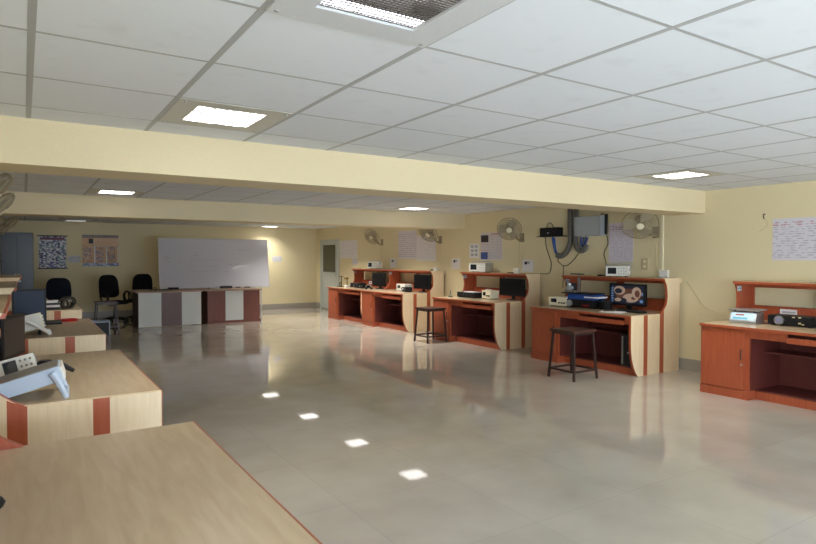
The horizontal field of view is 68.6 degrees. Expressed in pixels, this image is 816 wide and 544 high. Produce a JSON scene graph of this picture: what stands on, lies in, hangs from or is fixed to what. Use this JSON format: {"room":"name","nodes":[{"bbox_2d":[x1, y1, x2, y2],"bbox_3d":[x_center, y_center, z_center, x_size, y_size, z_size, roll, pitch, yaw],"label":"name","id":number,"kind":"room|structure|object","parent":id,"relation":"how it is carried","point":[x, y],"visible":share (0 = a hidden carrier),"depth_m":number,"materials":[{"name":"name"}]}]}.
{"room":"electronics workshop","nodes":[
{"label":"electronics workshop","id":0,"kind":"room"},
{"bbox_2d":[0,220,315,311],"bbox_3d":[-6.092,-0.274,15.859,7.805,2.750,0.250,-1,2,-33],"label":"wall","id":1,"kind":"structure","parent":0,"point":[292,279],"depth_m":15.30,"materials":[{"name":"beige paint"}]},
{"bbox_2d":[37,235,67,268],"bbox_3d":[-8.436,-0.472,14.188,0.620,0.793,0.024,-1,2,-33],"label":"poster","id":2,"kind":"object","parent":1,"relation":"attached to","point":[52,248],"visible":1,"depth_m":14.19,"materials":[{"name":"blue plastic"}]},
{"bbox_2d":[82,235,118,265],"bbox_3d":[-7.580,-0.529,14.741,0.800,0.770,0.010,-1,2,-33],"label":"poster","id":3,"kind":"object","parent":1,"relation":"attached to","point":[97,250],"visible":1,"depth_m":14.73,"materials":[{"name":"paper"}]},
{"bbox_2d":[82,302,315,317],"bbox_3d":[-6.028,1.026,15.776,7.793,0.155,0.012,-1,2,-33],"label":"baseboard","id":4,"kind":"structure","parent":1,"relation":"attached to","point":[121,313],"depth_m":17.02,"materials":[{"name":"grey tile"}]},
{"bbox_2d":[0,0,815,228],"bbox_3d":[-0.854,-1.248,7.693,7.805,0.407,19.110,-1,2,-33],"label":"ceiling","id":5,"kind":"structure","parent":0,"point":[540,36],"depth_m":2.97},
{"bbox_2d":[87,189,145,195],"bbox_3d":[-3.855,-1.048,7.901,0.644,0.016,0.644,-1,2,-33],"label":"recessed light","id":6,"kind":"object","parent":5,"relation":"in","point":[91,191],"visible":1,"depth_m":7.89,"materials":[{"name":"white"}]},
{"bbox_2d":[99,190,134,194],"bbox_3d":[-3.855,-1.053,7.901,0.400,0.006,0.400,-1,2,-33],"label":"diffuser","id":7,"kind":"object","parent":6,"relation":"attached to","point":[100,191],"depth_m":7.89,"materials":[{"name":"white"}]},
{"bbox_2d":[158,98,292,132],"bbox_3d":[-1.130,-0.946,3.666,0.644,0.016,0.644,-1,2,-33],"label":"recessed light","id":8,"kind":"object","parent":5,"relation":"in","point":[184,111],"visible":1,"depth_m":3.63,"materials":[{"name":"white"}]},
{"bbox_2d":[183,106,265,126],"bbox_3d":[-1.130,-0.951,3.666,0.400,0.006,0.400,-1,2,-33],"label":"diffuser","id":9,"kind":"object","parent":8,"relation":"attached to","point":[200,114],"depth_m":3.64,"materials":[{"name":"white"}]},
{"bbox_2d":[265,0,513,47],"bbox_3d":[-0.039,-0.962,1.970,0.660,0.134,0.660,-1,2,-33],"label":"light","id":10,"kind":"object","parent":5,"relation":"attached to","point":[418,23],"visible":1,"depth_m":2.12,"materials":[{"name":"paint"}]},
{"bbox_2d":[319,0,457,27],"bbox_3d":[-0.039,-0.971,1.970,0.660,0.116,0.660,-1,2,-33],"label":"louver","id":11,"kind":"object","parent":10,"relation":"on","point":[332,13],"depth_m":2.12,"materials":[{"name":"metal"}]},
{"bbox_2d":[0,0,815,228],"bbox_3d":[-0.854,-1.054,7.697,7.805,0.021,19.110,-1,2,-33],"label":"grid","id":12,"kind":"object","parent":5,"relation":"attached to","point":[32,4],"depth_m":3.08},
{"bbox_2d":[393,206,438,210],"bbox_3d":[0.101,-1.103,10.446,0.644,0.016,0.644,-1,2,-33],"label":"recessed light","id":13,"kind":"object","parent":5,"relation":"in","point":[408,207],"visible":0.99,"depth_m":10.38,"materials":[{"name":"white"}]},
{"bbox_2d":[635,169,725,180],"bbox_3d":[2.826,-1.001,6.211,0.644,0.016,0.644,-1,2,-33],"label":"recessed light","id":14,"kind":"object","parent":5,"relation":"in","point":[689,173],"visible":1,"depth_m":6.21,"materials":[{"name":"white"}]},
{"bbox_2d":[653,172,706,178],"bbox_3d":[2.826,-1.006,6.211,0.400,0.006,0.400,-1,2,-33],"label":"diffuser","id":15,"kind":"object","parent":14,"relation":"attached to","point":[679,175],"depth_m":6.21,"materials":[{"name":"white"}]},
{"bbox_2d":[82,307,815,543],"bbox_3d":[-0.857,1.398,7.755,8.405,0.200,19.710,-1,2,-33],"label":"floor","id":16,"kind":"structure","parent":0,"point":[364,434],"depth_m":4.88,"materials":[{"name":"tile"}]},
{"bbox_2d":[0,232,33,289],"bbox_3d":[-8.882,0.131,13.591,0.620,2.040,0.540,-1,2,-33],"label":"tall cabinet","id":17,"kind":"object","parent":16,"relation":"on","point":[16,249],"visible":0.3,"depth_m":13.39,"materials":[{"name":"metal"}]},
{"bbox_2d":[0,274,81,319],"bbox_3d":[-5.381,0.662,8.650,1.061,1.218,1.742,-1,2,-33],"label":"desk","id":18,"kind":"object","parent":16,"relation":"on","point":[76,311],"depth_m":8.15,"materials":[{"name":"brown wood"}]},
{"bbox_2d":[46,302,81,310],"bbox_3d":[-5.361,0.519,8.671,0.980,0.027,1.700,-1,2,-33],"label":"countertop","id":19,"kind":"structure","parent":18,"relation":"on","point":[75,307],"depth_m":8.24,"materials":[{"name":"beige laminate"}]},
{"bbox_2d":[0,281,105,355],"bbox_3d":[-3.729,0.726,6.027,1.061,1.218,1.742,-1,2,-33],"label":"desk","id":20,"kind":"object","parent":16,"relation":"on","point":[82,335],"visible":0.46,"depth_m":5.49,"materials":[{"name":"brown wood"}]},
{"bbox_2d":[0,281,16,287],"bbox_3d":[-4.021,0.122,5.842,0.313,0.003,1.710,-1,2,-33],"label":"shelf","id":21,"kind":"object","parent":20,"relation":"attached to","point":[3,284],"depth_m":5.82,"materials":[{"name":"beige laminate"}]},
{"bbox_2d":[11,289,46,322],"bbox_3d":[-3.904,0.372,6.155,0.300,0.390,0.168,-1,2,-40],"label":"monitor","id":22,"kind":"object","parent":20,"relation":"on","point":[27,301],"visible":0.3,"depth_m":6.12,"materials":[{"name":"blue plastic"}]},
{"bbox_2d":[25,312,51,334],"bbox_3d":[-3.484,0.487,5.534,0.307,0.225,0.294,-1,2,-33],"label":"instrument","id":23,"kind":"object","parent":20,"relation":"on","point":[33,322],"visible":0.75,"depth_m":5.48,"materials":[{"name":"beige plastic"}]},
{"bbox_2d":[25,318,104,338],"bbox_3d":[-3.709,0.583,6.048,0.980,0.027,1.700,-1,2,-33],"label":"countertop","id":24,"kind":"structure","parent":20,"relation":"on","point":[80,327],"depth_m":5.87,"materials":[{"name":"beige laminate"}]},
{"bbox_2d":[46,278,71,299],"bbox_3d":[-7.508,0.651,12.915,0.604,1.035,0.650,-1,2,-33],"label":"office chair","id":25,"kind":"object","parent":16,"relation":"on","point":[56,288],"visible":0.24,"depth_m":13.07,"materials":[{"name":"black fabric"}]},
{"bbox_2d":[0,294,162,444],"bbox_3d":[-2.231,0.783,3.662,1.061,1.218,1.742,-1,2,-33],"label":"desk","id":26,"kind":"object","parent":16,"relation":"on","point":[108,393],"visible":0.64,"depth_m":3.11,"materials":[{"name":"brown wood"}]},
{"bbox_2d":[0,294,9,312],"bbox_3d":[-2.523,0.180,3.477,0.313,0.003,1.710,-1,2,-33],"label":"shelf","id":27,"kind":"object","parent":26,"relation":"attached to","point":[4,298],"depth_m":3.49,"materials":[{"name":"beige laminate"}]},
{"bbox_2d":[0,295,11,318],"bbox_3d":[-2.519,0.195,3.481,0.325,0.027,1.711,-1,2,-33],"label":"shelf","id":28,"kind":"object","parent":26,"relation":"attached to","point":[5,300],"depth_m":3.41,"materials":[{"name":"brown wood"}]},
{"bbox_2d":[0,313,24,360],"bbox_3d":[-2.588,0.452,3.851,0.168,0.340,0.400,0,1,-16],"label":"monitor","id":29,"kind":"object","parent":26,"relation":"on","point":[12,338],"visible":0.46,"depth_m":3.83,"materials":[{"name":"black plastic"}]},
{"bbox_2d":[0,353,36,376],"bbox_3d":[-2.291,0.579,3.398,0.350,0.246,0.293,-1,2,-33],"label":"oscilloscope","id":30,"kind":"object","parent":26,"relation":"on","point":[15,364],"visible":0.54,"depth_m":3.33,"materials":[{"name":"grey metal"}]},
{"bbox_2d":[0,359,68,398],"bbox_3d":[-1.951,0.559,3.073,0.363,0.170,0.302,-1,2,-30],"label":"instrument","id":31,"kind":"object","parent":26,"relation":"on","point":[41,375],"visible":1,"depth_m":3.00,"materials":[{"name":"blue plastic"}]},
{"bbox_2d":[37,359,74,371],"bbox_3d":[-2.092,0.573,3.547,0.102,0.115,0.219,1,2,34],"label":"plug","id":32,"kind":"object","parent":26,"relation":"on","point":[67,367],"visible":0.3,"depth_m":3.58,"materials":[{"name":"black plastic"}]},
{"bbox_2d":[9,349,159,404],"bbox_3d":[-2.211,0.640,3.683,0.980,0.027,1.700,-1,2,-33],"label":"countertop","id":33,"kind":"structure","parent":26,"relation":"on","point":[105,372],"depth_m":3.51,"materials":[{"name":"beige laminate"}]},
{"bbox_2d":[91,320,109,334],"bbox_3d":[-5.989,1.072,11.546,0.392,0.262,0.308,-1,2,-33],"label":"box","id":34,"kind":"object","parent":16,"relation":"on","point":[104,325],"visible":0.51,"depth_m":11.48,"materials":[{"name":"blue plastic"}]},
{"bbox_2d":[94,300,119,331],"bbox_3d":[-6.063,0.890,11.998,0.434,0.605,0.434,-1,2,-33],"label":"wooden stool","id":35,"kind":"object","parent":16,"relation":"on","point":[114,302],"visible":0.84,"depth_m":11.93,"materials":[{"name":"brown paint"}]},
{"bbox_2d":[99,275,131,323],"bbox_3d":[-6.617,0.611,13.491,0.619,1.089,0.604,1,2,33],"label":"office chair","id":36,"kind":"object","parent":16,"relation":"on","point":[108,284],"visible":0.74,"depth_m":13.54,"materials":[{"name":"black fabric"}]},
{"bbox_2d":[124,274,152,320],"bbox_3d":[-6.337,0.596,14.138,0.604,1.089,0.619,0,1,-8],"label":"office chair","id":37,"kind":"object","parent":16,"relation":"on","point":[140,281],"visible":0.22,"depth_m":14.33,"materials":[{"name":"fabric"}]},
{"bbox_2d":[0,328,321,543],"bbox_3d":[-0.910,0.833,1.611,1.061,1.218,1.742,-1,2,-33],"label":"desk","id":38,"kind":"object","parent":16,"relation":"on","point":[174,483],"visible":0.99,"depth_m":1.81,"materials":[{"name":"brown wood"}]},
{"bbox_2d":[0,422,318,543],"bbox_3d":[-0.891,0.690,1.632,0.980,0.027,1.700,-1,2,-33],"label":"countertop","id":39,"kind":"structure","parent":38,"relation":"on","point":[167,484],"depth_m":1.80,"materials":[{"name":"beige laminate"}]},
{"bbox_2d":[129,288,203,327],"bbox_3d":[-5.363,0.781,13.255,1.380,0.765,0.980,-1,2,-33],"label":"table","id":40,"kind":"object","parent":16,"relation":"on","point":[158,307],"visible":1,"depth_m":12.90,"materials":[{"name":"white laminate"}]},
{"bbox_2d":[158,238,269,315],"bbox_3d":[-4.823,0.160,14.787,2.620,1.949,0.776,-1,2,-33],"label":"whiteboard","id":41,"kind":"object","parent":16,"relation":"on","point":[194,263],"visible":0.94,"depth_m":14.48,"materials":[{"name":"metal"}]},
{"bbox_2d":[195,287,261,323],"bbox_3d":[-4.207,0.765,13.999,1.290,0.765,0.980,-1,2,-33],"label":"table","id":42,"kind":"object","parent":16,"relation":"on","point":[218,305],"visible":0.89,"depth_m":13.63,"materials":[{"name":"red laminate"}]},
{"bbox_2d":[327,268,389,322],"bbox_3d":[-1.080,0.535,14.298,1.061,1.218,1.742,-1,2,-33],"label":"desk","id":43,"kind":"object","parent":16,"relation":"on","point":[345,303],"visible":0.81,"depth_m":14.46,"materials":[{"name":"brown wood"}]},
{"bbox_2d":[334,287,378,289],"bbox_3d":[-1.110,0.393,14.288,0.980,0.027,1.700,-1,2,-33],"label":"countertop","id":44,"kind":"structure","parent":43,"relation":"on","point":[356,288],"depth_m":13.99,"materials":[{"name":"beige laminate"}]},
{"bbox_2d":[351,268,385,270],"bbox_3d":[-0.822,-0.061,14.468,0.360,0.027,1.711,-1,2,-33],"label":"shelf","id":45,"kind":"object","parent":43,"relation":"attached to","point":[354,269],"depth_m":14.82,"materials":[{"name":"brown wood"}]},
{"bbox_2d":[367,260,381,268],"bbox_3d":[-0.802,-0.180,14.366,0.200,0.210,0.386,-1,2,-44],"label":"oscilloscope","id":46,"kind":"object","parent":43,"relation":"on","point":[371,265],"visible":1,"depth_m":14.28,"materials":[{"name":"white plastic"}]},
{"bbox_2d":[372,273,385,288],"bbox_3d":[-0.656,0.203,13.929,0.168,0.370,0.540,-1,2,-36],"label":"monitor","id":47,"kind":"object","parent":43,"relation":"on","point":[378,279],"visible":0.97,"depth_m":13.86,"materials":[{"name":"black plastic"}]},
{"bbox_2d":[361,269,445,331],"bbox_3d":[-0.136,0.571,12.831,1.061,1.218,1.742,-1,2,-33],"label":"desk","id":48,"kind":"object","parent":16,"relation":"on","point":[389,307],"visible":0.93,"depth_m":12.69,"materials":[{"name":"brown wood"}]},
{"bbox_2d":[365,289,427,293],"bbox_3d":[-0.166,0.428,12.820,0.980,0.027,1.700,-1,2,-33],"label":"countertop","id":49,"kind":"structure","parent":48,"relation":"on","point":[396,291],"depth_m":12.75,"materials":[{"name":"beige laminate"}]},
{"bbox_2d":[414,274,430,292],"bbox_3d":[0.319,0.238,12.487,0.168,0.370,0.540,-1,2,-36],"label":"monitor","id":50,"kind":"object","parent":48,"relation":"on","point":[423,282],"visible":0.97,"depth_m":12.44,"materials":[{"name":"black plastic"}]},
{"bbox_2d":[414,306,447,343],"bbox_3d":[0.399,0.930,10.603,0.434,0.605,0.434,-1,2,-33],"label":"wooden stool","id":51,"kind":"object","parent":16,"relation":"on","point":[427,309],"visible":1,"depth_m":10.54,"materials":[{"name":"brown paint"}]},
{"bbox_2d":[432,272,541,349],"bbox_3d":[1.347,0.627,10.527,1.061,1.218,1.742,-1,2,-33],"label":"desk","id":52,"kind":"object","parent":16,"relation":"on","point":[501,323],"visible":0.96,"depth_m":10.26,"materials":[{"name":"brown wood"}]},
{"bbox_2d":[457,291,481,298],"bbox_3d":[1.122,0.414,10.806,0.232,0.100,0.500,-1,2,-33],"label":"amplifier","id":53,"kind":"object","parent":52,"relation":"on","point":[462,293],"visible":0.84,"depth_m":10.67,"materials":[{"name":"plastic"}]},
{"bbox_2d":[462,304,490,309],"bbox_3d":[1.136,0.578,9.933,0.018,0.058,0.730,-1,2,-33],"label":"tray","id":54,"kind":"object","parent":52,"relation":"on","point":[463,305],"depth_m":9.89,"materials":[{"name":"brown wood"}]},
{"bbox_2d":[464,312,492,317],"bbox_3d":[1.374,0.758,10.434,0.320,0.020,0.867,-1,2,-33],"label":"shelf","id":55,"kind":"object","parent":52,"relation":"attached to","point":[466,314],"depth_m":10.63,"materials":[{"name":"brown wood"}]},
{"bbox_2d":[437,296,522,302],"bbox_3d":[1.317,0.484,10.517,0.980,0.027,1.700,-1,2,-33],"label":"countertop","id":56,"kind":"structure","parent":52,"relation":"on","point":[500,300],"depth_m":10.32,"materials":[{"name":"beige laminate"}]},
{"bbox_2d":[469,261,492,271],"bbox_3d":[1.348,-0.100,11.064,0.240,0.210,0.448,-1,2,-41],"label":"oscilloscope","id":57,"kind":"object","parent":52,"relation":"on","point":[473,267],"visible":1,"depth_m":10.96,"materials":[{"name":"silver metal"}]},
{"bbox_2d":[482,290,498,298],"bbox_3d":[1.435,0.397,10.463,0.196,0.150,0.260,-1,2,-27],"label":"supplies","id":58,"kind":"object","parent":52,"relation":"on","point":[486,294],"visible":1,"depth_m":10.38,"materials":[{"name":"beige plastic"}]},
{"bbox_2d":[460,272,524,275],"bbox_3d":[1.604,0.030,10.697,0.360,0.027,1.711,-1,2,-33],"label":"shelf","id":59,"kind":"object","parent":52,"relation":"attached to","point":[463,273],"depth_m":10.89,"materials":[{"name":"brown wood"}]},
{"bbox_2d":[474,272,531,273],"bbox_3d":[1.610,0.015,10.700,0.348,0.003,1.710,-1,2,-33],"label":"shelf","id":60,"kind":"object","parent":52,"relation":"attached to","point":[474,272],"depth_m":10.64,"materials":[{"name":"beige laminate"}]},
{"bbox_2d":[499,278,524,300],"bbox_3d":[1.791,0.294,10.182,0.168,0.370,0.580,-1,2,-34],"label":"monitor","id":61,"kind":"object","parent":52,"relation":"on","point":[513,287],"visible":1,"depth_m":10.13,"materials":[{"name":"black plastic"}]},
{"bbox_2d":[547,326,597,381],"bbox_3d":[2.045,1.007,7.418,0.434,0.605,0.434,-1,2,-33],"label":"wooden stool","id":62,"kind":"object","parent":16,"relation":"on","point":[572,331],"visible":1,"depth_m":7.35,"materials":[{"name":"brown wood"}]},
{"bbox_2d":[530,275,681,376],"bbox_3d":[2.721,0.678,8.392,1.061,1.218,1.742,-1,2,-33],"label":"desk","id":63,"kind":"object","parent":16,"relation":"on","point":[653,334],"visible":0.77,"depth_m":8.12,"materials":[{"name":"brown wood"}]},
{"bbox_2d":[549,296,568,306],"bbox_3d":[2.290,0.439,8.931,0.216,0.140,0.320,-1,2,-40],"label":"supplies","id":64,"kind":"object","parent":63,"relation":"on","point":[553,300],"visible":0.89,"depth_m":8.87,"materials":[{"name":"beige plastic"}]},
{"bbox_2d":[566,299,601,308],"bbox_3d":[2.557,0.456,8.633,0.290,0.120,0.480,-1,2,-36],"label":"amplifier","id":65,"kind":"object","parent":63,"relation":"on","point":[591,304],"visible":0.88,"depth_m":8.52,"materials":[{"name":"plastic"}]},
{"bbox_2d":[561,290,606,300],"bbox_3d":[2.575,0.333,8.666,0.300,0.125,0.640,-1,2,-36],"label":"tray","id":66,"kind":"object","parent":65,"relation":"on","point":[573,294],"visible":1,"depth_m":8.55,"materials":[{"name":"blue plastic"}]},
{"bbox_2d":[532,305,659,315],"bbox_3d":[2.691,0.536,8.381,0.980,0.027,1.700,-1,2,-33],"label":"countertop","id":67,"kind":"structure","parent":63,"relation":"on","point":[552,307],"depth_m":8.19,"materials":[{"name":"beige laminate"}]},
{"bbox_2d":[578,316,623,324],"bbox_3d":[2.510,0.630,7.797,0.018,0.058,0.730,-1,2,-33],"label":"tray","id":68,"kind":"object","parent":63,"relation":"on","point":[593,319],"depth_m":7.77,"materials":[{"name":"brown wood"}]},
{"bbox_2d":[581,326,628,334],"bbox_3d":[2.748,0.810,8.298,0.320,0.020,0.867,-1,2,-33],"label":"shelf","id":69,"kind":"object","parent":63,"relation":"attached to","point":[606,329],"depth_m":8.29,"materials":[{"name":"brown wood"}]},
{"bbox_2d":[598,300,612,309],"bbox_3d":[2.771,0.463,8.384,0.198,0.120,0.198,-1,2,-33],"label":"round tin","id":70,"kind":"object","parent":63,"relation":"on","point":[604,304],"visible":1,"depth_m":8.32,"materials":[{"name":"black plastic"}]},
{"bbox_2d":[562,275,662,280],"bbox_3d":[2.978,0.082,8.562,0.360,0.027,1.711,-1,2,-33],"label":"shelf","id":71,"kind":"object","parent":63,"relation":"attached to","point":[566,277],"depth_m":8.60,"materials":[{"name":"brown wood"}]},
{"bbox_2d":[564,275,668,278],"bbox_3d":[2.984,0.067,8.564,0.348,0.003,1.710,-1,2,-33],"label":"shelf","id":72,"kind":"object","parent":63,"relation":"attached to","point":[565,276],"depth_m":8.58,"materials":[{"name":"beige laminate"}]},
{"bbox_2d":[605,263,630,276],"bbox_3d":[2.972,-0.027,8.459,0.356,0.190,0.160,1,2,33],"label":"oscilloscope","id":73,"kind":"object","parent":63,"relation":"on","point":[625,271],"visible":0.99,"depth_m":8.40,"materials":[{"name":"white plastic"}]},
{"bbox_2d":[621,333,630,366],"bbox_3d":[2.983,1.002,7.772,0.438,0.400,0.180,-1,2,-33],"label":"computer tower","id":74,"kind":"object","parent":63,"relation":"on","point":[625,360],"visible":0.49,"depth_m":7.68,"materials":[{"name":"black plastic"}]},
{"bbox_2d":[610,283,646,310],"bbox_3d":[3.040,0.344,8.222,0.168,0.365,0.560,-1,2,-36],"label":"monitor","id":75,"kind":"object","parent":63,"relation":"on","point":[629,295],"visible":0.94,"depth_m":8.17,"materials":[{"name":"black plastic"}]},
{"bbox_2d":[699,280,815,410],"bbox_3d":[4.144,0.732,6.181,1.061,1.218,1.742,-1,2,-33],"label":"desk","id":76,"kind":"object","parent":16,"relation":"on","point":[767,362],"visible":0.95,"depth_m":6.36,"materials":[{"name":"brown wood"}]},
{"bbox_2d":[728,307,766,324],"bbox_3d":[3.768,0.487,6.640,0.270,0.155,0.310,-1,2,-40],"label":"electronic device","id":77,"kind":"object","parent":76,"relation":"on","point":[754,316],"visible":1,"depth_m":6.56,"materials":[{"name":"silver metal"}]},
{"bbox_2d":[705,320,815,333],"bbox_3d":[4.114,0.590,6.170,0.980,0.027,1.700,-1,2,-33],"label":"countertop","id":78,"kind":"structure","parent":76,"relation":"on","point":[765,325],"depth_m":6.28,"materials":[{"name":"beige laminate"}]},
{"bbox_2d":[733,281,815,285],"bbox_3d":[4.401,0.136,6.351,0.360,0.027,1.711,-1,2,-33],"label":"shelf","id":79,"kind":"object","parent":76,"relation":"attached to","point":[737,283],"depth_m":6.70,"materials":[{"name":"brown wood"}]},
{"bbox_2d":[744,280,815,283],"bbox_3d":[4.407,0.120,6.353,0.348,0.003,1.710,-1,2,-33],"label":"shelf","id":80,"kind":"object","parent":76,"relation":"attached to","point":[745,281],"depth_m":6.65,"materials":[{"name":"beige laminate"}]},
{"bbox_2d":[765,349,815,359],"bbox_3d":[4.171,0.863,6.087,0.320,0.020,0.867,-1,2,-33],"label":"shelf","id":81,"kind":"object","parent":76,"relation":"attached to","point":[799,353],"depth_m":6.29,"materials":[{"name":"brown wood"}]},
{"bbox_2d":[768,314,815,327],"bbox_3d":[4.093,0.518,6.339,0.270,0.108,0.430,-1,2,-33],"label":"amplifier","id":82,"kind":"object","parent":76,"relation":"on","point":[773,319],"visible":1,"depth_m":6.26,"materials":[{"name":"plastic"}]},
{"bbox_2d":[786,338,815,346],"bbox_3d":[3.933,0.683,5.586,0.018,0.058,0.730,-1,2,-33],"label":"tray","id":83,"kind":"object","parent":76,"relation":"on","point":[795,341],"depth_m":5.77,"materials":[{"name":"brown wood"}]},
{"bbox_2d":[316,180,815,360],"bbox_3d":[2.532,-0.123,9.899,0.250,2.750,19.610,-1,2,-33],"label":"wall","id":84,"kind":"structure","parent":0,"point":[722,245],"depth_m":7.98,"materials":[{"name":"beige paint"}]},
{"bbox_2d":[0,191,464,229],"bbox_3d":[-2.282,-1.083,9.917,7.805,0.543,0.450,-1,2,-33],"label":"beam","id":85,"kind":"structure","parent":84,"relation":"attached to","point":[25,203],"depth_m":9.20,"materials":[{"name":"beige paint"}]},
{"bbox_2d":[320,239,338,307],"bbox_3d":[-2.245,0.078,17.053,0.090,2.000,1.200,-1,2,-33],"label":"door","id":86,"kind":"structure","parent":84,"relation":"in","point":[329,249],"depth_m":17.12,"materials":[{"name":"paint"}]},
{"bbox_2d":[340,240,356,257],"bbox_3d":[-1.603,-0.614,16.081,0.005,0.470,1.000,-1,2,-33],"label":"chart","id":87,"kind":"object","parent":84,"relation":"attached to","point":[348,249],"visible":1,"depth_m":16.07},
{"bbox_2d":[0,115,704,214],"bbox_3d":[0.407,-0.982,5.739,7.805,0.543,0.450,-1,2,-33],"label":"beam","id":88,"kind":"structure","parent":84,"relation":"attached to","point":[27,145],"depth_m":4.67,"materials":[{"name":"beige paint"}]},
{"bbox_2d":[364,229,382,260],"bbox_3d":[-0.808,-0.617,14.402,0.460,0.838,0.330,0,1,-13],"label":"wall fan","id":89,"kind":"object","parent":84,"relation":"attached to","point":[373,235],"visible":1,"depth_m":14.40,"materials":[{"name":"beige plastic"}]},
{"bbox_2d":[398,230,416,258],"bbox_3d":[-0.015,-0.619,13.612,0.005,0.640,0.770,-1,2,-33],"label":"chart","id":90,"kind":"object","parent":84,"relation":"attached to","point":[407,240],"visible":1,"depth_m":13.60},
{"bbox_2d":[416,235,435,260],"bbox_3d":[0.390,-0.518,12.983,0.008,0.550,0.730,-1,2,-33],"label":"chart","id":91,"kind":"object","parent":84,"relation":"attached to","point":[425,250],"visible":0.79,"depth_m":12.99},
{"bbox_2d":[419,229,441,261],"bbox_3d":[0.490,-0.554,12.359,0.484,0.811,0.346,0,1,-13],"label":"wall fan","id":92,"kind":"object","parent":84,"relation":"attached to","point":[429,233],"visible":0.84,"depth_m":12.37,"materials":[{"name":"beige plastic"}]},
{"bbox_2d":[451,258,459,268],"bbox_3d":[0.966,-0.172,12.095,0.008,0.210,0.280,-1,2,-33],"label":"card","id":93,"kind":"object","parent":84,"relation":"attached to","point":[455,262],"visible":1,"depth_m":12.10,"materials":[{"name":"white paper"}]},
{"bbox_2d":[469,244,478,257],"bbox_3d":[1.286,-0.410,11.593,0.007,0.280,0.300,-1,2,-33],"label":"notice","id":94,"kind":"object","parent":84,"relation":"attached to","point":[473,248],"visible":1,"depth_m":11.60,"materials":[{"name":"white paper"}]},
{"bbox_2d":[480,232,502,259],"bbox_3d":[1.555,-0.480,11.170,0.009,0.520,0.620,-1,2,-33],"label":"poster","id":95,"kind":"object","parent":84,"relation":"attached to","point":[491,244],"visible":0.89,"depth_m":11.16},
{"bbox_2d":[316,302,700,372],"bbox_3d":[2.424,1.175,9.853,0.012,0.155,19.098,-1,2,-33],"label":"baseboard","id":96,"kind":"structure","parent":84,"relation":"attached to","point":[684,364],"depth_m":7.86,"materials":[{"name":"grey tile"}]},
{"bbox_2d":[497,218,523,263],"bbox_3d":[1.811,-0.503,10.294,0.515,0.849,0.298,-1,1,-23],"label":"wall fan","id":97,"kind":"object","parent":84,"relation":"attached to","point":[509,227],"visible":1,"depth_m":10.27,"materials":[{"name":"beige plastic"}]},
{"bbox_2d":[522,260,533,271],"bbox_3d":[2.075,-0.110,10.372,0.008,0.210,0.280,-1,2,-33],"label":"card","id":98,"kind":"object","parent":84,"relation":"attached to","point":[527,265],"visible":1,"depth_m":10.37,"materials":[{"name":"white paper"}]},
{"bbox_2d":[537,223,565,236],"bbox_3d":[2.359,-0.695,9.767,0.170,0.238,0.540,-1,2,-33],"label":"switch","id":99,"kind":"object","parent":84,"relation":"attached to","point":[553,231],"visible":1,"depth_m":9.70,"materials":[{"name":"black plastic"}]},
{"bbox_2d":[555,209,572,258],"bbox_3d":[2.512,-0.647,9.586,0.086,0.869,0.334,-1,2,-33],"label":"conduit","id":100,"kind":"object","parent":84,"relation":"attached to","point":[566,251],"visible":0.87,"depth_m":9.46,"materials":[{"name":"grey plastic"}]},
{"bbox_2d":[573,209,588,252],"bbox_3d":[2.691,-0.682,9.307,0.086,0.786,0.301,-1,2,-33],"label":"conduit","id":101,"kind":"object","parent":84,"relation":"attached to","point":[577,247],"visible":0.77,"depth_m":9.35,"materials":[{"name":"grey plastic"}]},
{"bbox_2d":[574,215,605,236],"bbox_3d":[2.779,-0.701,9.146,0.136,0.300,0.500,-1,2,-33],"label":"junction box","id":102,"kind":"object","parent":84,"relation":"attached to","point":[586,225],"visible":0.98,"depth_m":9.06,"materials":[{"name":"grey metal"}]},
{"bbox_2d":[609,223,632,261],"bbox_3d":[3.115,-0.431,8.750,0.005,0.580,0.420,-1,2,-33],"label":"chart","id":103,"kind":"object","parent":84,"relation":"attached to","point":[620,244],"visible":0.86,"depth_m":8.76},
{"bbox_2d":[621,213,658,269],"bbox_3d":[3.192,-0.431,8.081,0.575,0.812,0.345,0,1,-12],"label":"wall fan","id":104,"kind":"object","parent":84,"relation":"attached to","point":[630,223],"visible":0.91,"depth_m":8.08,"materials":[{"name":"beige plastic"}]},
{"bbox_2d":[660,215,663,269],"bbox_3d":[3.476,-0.545,8.174,0.018,1.037,0.035,-1,2,-33],"label":"conduit","id":105,"kind":"object","parent":84,"relation":"attached to","point":[662,216],"visible":0.64,"depth_m":8.17,"materials":[{"name":"beige plastic"}]},
{"bbox_2d":[772,217,815,259],"bbox_3d":[4.492,-0.369,6.610,0.005,0.480,0.870,-1,2,-33],"label":"chart","id":106,"kind":"object","parent":84,"relation":"attached to","point":[793,238],"visible":1,"depth_m":6.78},
{"bbox_3d":[-4.242,-0.029,5.542,0.250,2.750,19.610,-1,2,-33],"label":"wall","id":107,"kind":"structure","parent":0,"visible":0},
{"bbox_2d":[0,173,12,196],"bbox_3d":[-2.913,-0.548,4.093,0.350,0.284,0.390,1,1,25],"label":"wall fan","id":108,"kind":"object","parent":107,"relation":"attached to","point":[9,176],"visible":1,"depth_m":4.14,"materials":[{"name":"beige plastic"}]},
{"bbox_2d":[0,193,14,214],"bbox_3d":[-3.724,-0.578,5.354,0.350,0.284,0.390,1,1,25],"label":"wall fan","id":109,"kind":"object","parent":107,"relation":"attached to","point":[5,198],"visible":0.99,"depth_m":5.38,"materials":[{"name":"beige plastic"}]},
{"bbox_2d":[0,216,17,234],"bbox_3d":[-5.753,-0.655,8.507,0.350,0.284,0.390,1,1,25],"label":"wall fan","id":110,"kind":"object","parent":107,"relation":"attached to","point":[3,221],"visible":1,"depth_m":8.49,"materials":[{"name":"beige plastic"}]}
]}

